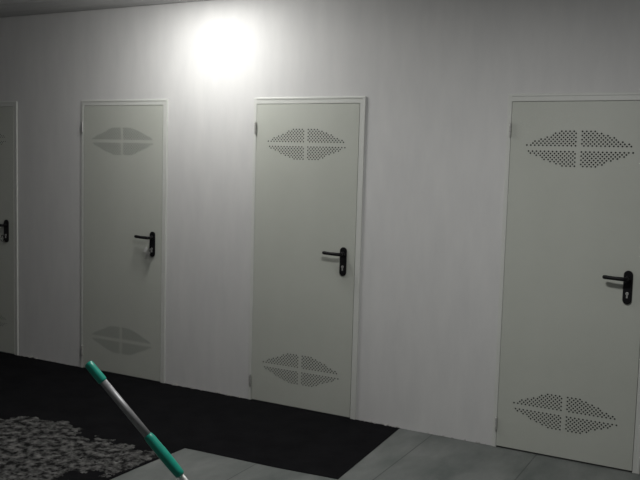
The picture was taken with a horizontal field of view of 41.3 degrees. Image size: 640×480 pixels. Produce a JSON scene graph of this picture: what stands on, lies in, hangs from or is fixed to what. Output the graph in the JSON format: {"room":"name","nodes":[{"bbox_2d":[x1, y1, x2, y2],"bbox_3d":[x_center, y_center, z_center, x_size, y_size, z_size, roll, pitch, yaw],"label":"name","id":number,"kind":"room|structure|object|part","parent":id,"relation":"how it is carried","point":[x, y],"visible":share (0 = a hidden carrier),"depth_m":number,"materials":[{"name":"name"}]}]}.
{"room":"basement storage corridor","nodes":[
{"label":"basement storage corridor","id":0,"kind":"room"},
{"bbox_2d":[0,0,205,17],"bbox_3d":[-2.222,-1.456,2.443,14.000,0.120,7.488,4,6,29],"label":"ceiling","id":1,"kind":"structure","parent":0,"point":[8,8],"depth_m":6.26,"materials":[{"name":"white paint"}]},
{"bbox_2d":[0,0,639,445],"bbox_3d":[-0.392,-0.344,5.931,14.000,2.980,0.200,4,6,29],"label":"wall","id":2,"kind":"structure","parent":0,"point":[437,78],"depth_m":5.49,"materials":[{"name":"paint"}]},
{"bbox_2d":[0,101,18,354],"bbox_3d":[-2.852,-0.112,7.223,0.848,2.107,0.201,4,6,29],"label":"door","id":3,"kind":"structure","parent":2,"relation":"in","point":[9,343],"depth_m":7.04,"materials":[{"name":"grey metal"}]},
{"bbox_2d":[0,127,5,151],"bbox_3d":[-2.848,-0.850,7.141,0.618,0.227,0.016,4,6,29],"label":"ventilation grille","id":4,"kind":"object","parent":3,"relation":"attached to","point":[2,129],"depth_m":7.01,"materials":[{"name":"grey metal"}]},
{"bbox_2d":[0,309,6,333],"bbox_3d":[-2.891,0.666,7.279,0.618,0.227,0.016,4,6,29],"label":"ventilation grille","id":5,"kind":"object","parent":3,"relation":"attached to","point":[3,312],"depth_m":7.15,"materials":[{"name":"grey metal"}]},
{"bbox_3d":[-2.606,-0.075,7.050,0.048,0.188,0.012,4,6,29],"label":"handle","id":6,"kind":"part","parent":3,"relation":"part of","materials":[{"name":"black plastic"}]},
{"bbox_2d":[81,99,167,382],"bbox_3d":[-1.491,-0.005,6.475,0.848,2.107,0.201,4,6,29],"label":"door","id":7,"kind":"structure","parent":2,"relation":"in","point":[124,143],"depth_m":6.44,"materials":[{"name":"metal"}]},
{"bbox_2d":[92,323,150,358],"bbox_3d":[-1.530,0.773,6.530,0.618,0.227,0.016,4,6,29],"label":"ventilation grille","id":8,"kind":"object","parent":7,"relation":"attached to","point":[114,340],"depth_m":6.52,"materials":[{"name":"grey metal"}]},
{"bbox_2d":[92,127,152,155],"bbox_3d":[-1.487,-0.743,6.392,0.618,0.227,0.016,4,6,29],"label":"ventilation grille","id":9,"kind":"object","parent":7,"relation":"attached to","point":[106,141],"depth_m":6.39,"materials":[{"name":"grey metal"}]},
{"bbox_3d":[-1.310,-0.019,6.293,0.145,0.032,0.061,4,6,29],"label":"lever","id":10,"kind":"part","parent":7,"relation":"part of","materials":[{"name":"black plastic"}]},
{"bbox_2d":[144,247,150,259],"bbox_3d":[-1.266,0.102,6.282,0.071,0.095,0.037,-1,6,-30],"label":"bunch","id":11,"kind":"object","parent":7,"relation":"hanging from","point":[145,249],"visible":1,"depth_m":6.28,"materials":[{"name":"metal"}]},
{"bbox_3d":[-1.245,0.031,6.301,0.048,0.188,0.012,4,6,29],"label":"handle","id":12,"kind":"part","parent":7,"relation":"part of","materials":[{"name":"black plastic"}]},
{"bbox_2d":[18,355,486,444],"bbox_3d":[-0.752,1.093,6.111,4.032,0.018,0.033,4,6,29],"label":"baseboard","id":13,"kind":"structure","parent":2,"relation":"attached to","point":[18,355],"depth_m":6.05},
{"bbox_2d":[248,96,365,419],"bbox_3d":[-0.095,0.104,5.707,0.848,2.107,0.201,4,6,29],"label":"door","id":14,"kind":"structure","parent":2,"relation":"in","point":[308,152],"depth_m":5.67,"materials":[{"name":"metal"}]},
{"bbox_2d":[262,349,338,391],"bbox_3d":[-0.134,0.882,5.763,0.618,0.227,0.016,4,6,29],"label":"ventilation grille","id":15,"kind":"object","parent":14,"relation":"attached to","point":[295,369],"depth_m":5.75,"materials":[{"name":"grey metal"}]},
{"bbox_2d":[267,128,345,160],"bbox_3d":[-0.091,-0.634,5.625,0.618,0.227,0.016,4,6,29],"label":"ventilation grille","id":16,"kind":"object","parent":14,"relation":"attached to","point":[283,144],"depth_m":5.62,"materials":[{"name":"grey metal"}]},
{"bbox_3d":[0.085,0.090,5.526,0.145,0.032,0.061,4,6,29],"label":"lever","id":17,"kind":"part","parent":14,"relation":"part of","materials":[{"name":"black plastic"}]},
{"bbox_3d":[0.151,0.141,5.534,0.048,0.188,0.012,4,6,29],"label":"handle","id":18,"kind":"part","parent":14,"relation":"part of","materials":[{"name":"black plastic"}]},
{"bbox_2d":[492,92,639,473],"bbox_3d":[1.452,0.226,4.857,0.848,2.107,0.201,4,6,29],"label":"door","id":19,"kind":"structure","parent":2,"relation":"in","point":[567,369],"depth_m":4.84,"materials":[{"name":"metal"}]},
{"bbox_2d":[512,388,618,440],"bbox_3d":[1.413,1.004,4.912,0.618,0.227,0.016,4,6,29],"label":"ventilation grille","id":20,"kind":"object","parent":19,"relation":"attached to","point":[549,411],"depth_m":4.90,"materials":[{"name":"grey metal"}]},
{"bbox_2d":[525,130,635,168],"bbox_3d":[1.456,-0.512,4.774,0.618,0.227,0.016,4,6,29],"label":"ventilation grille","id":21,"kind":"object","parent":19,"relation":"attached to","point":[544,149],"depth_m":4.76,"materials":[{"name":"grey metal"}]},
{"bbox_3d":[1.633,0.212,4.675,0.145,0.032,0.061,4,6,29],"label":"lever","id":22,"kind":"part","parent":19,"relation":"part of","materials":[{"name":"black plastic"}]},
{"bbox_3d":[1.698,0.262,4.683,0.048,0.188,0.012,4,6,29],"label":"handle","id":23,"kind":"part","parent":19,"relation":"part of","materials":[{"name":"black plastic"}]},
{"bbox_2d":[0,351,639,479],"bbox_3d":[-2.155,1.408,2.973,14.000,0.110,8.100,4,6,29],"label":"floor","id":24,"kind":"structure","parent":0,"point":[406,454],"depth_m":4.74,"materials":[{"name":"grey tile"}]},
{"bbox_2d":[85,361,187,479],"bbox_3d":[-0.368,0.916,2.858,0.873,0.996,0.037,2,5,5],"label":"pole","id":25,"kind":"object","parent":24,"relation":"on","point":[150,438],"visible":1,"depth_m":2.84,"materials":[{"name":"teal plastic"}]},
{"bbox_2d":[0,352,398,479],"bbox_3d":[-3.670,1.025,6.077,8.115,0.003,2.896,4,6,29],"label":"rubber mat","id":26,"kind":"object","parent":24,"relation":"on","point":[259,432],"visible":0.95,"depth_m":5.47,"materials":[{"name":"black rubber"}]},
{"bbox_2d":[0,416,157,479],"bbox_3d":[-2.689,1.135,5.072,3.418,0.016,1.586,4,6,29],"label":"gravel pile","id":27,"kind":"object","parent":26,"relation":"on","point":[37,448],"visible":1,"depth_m":4.79,"materials":[{"name":"grey gravel"}]}
]}

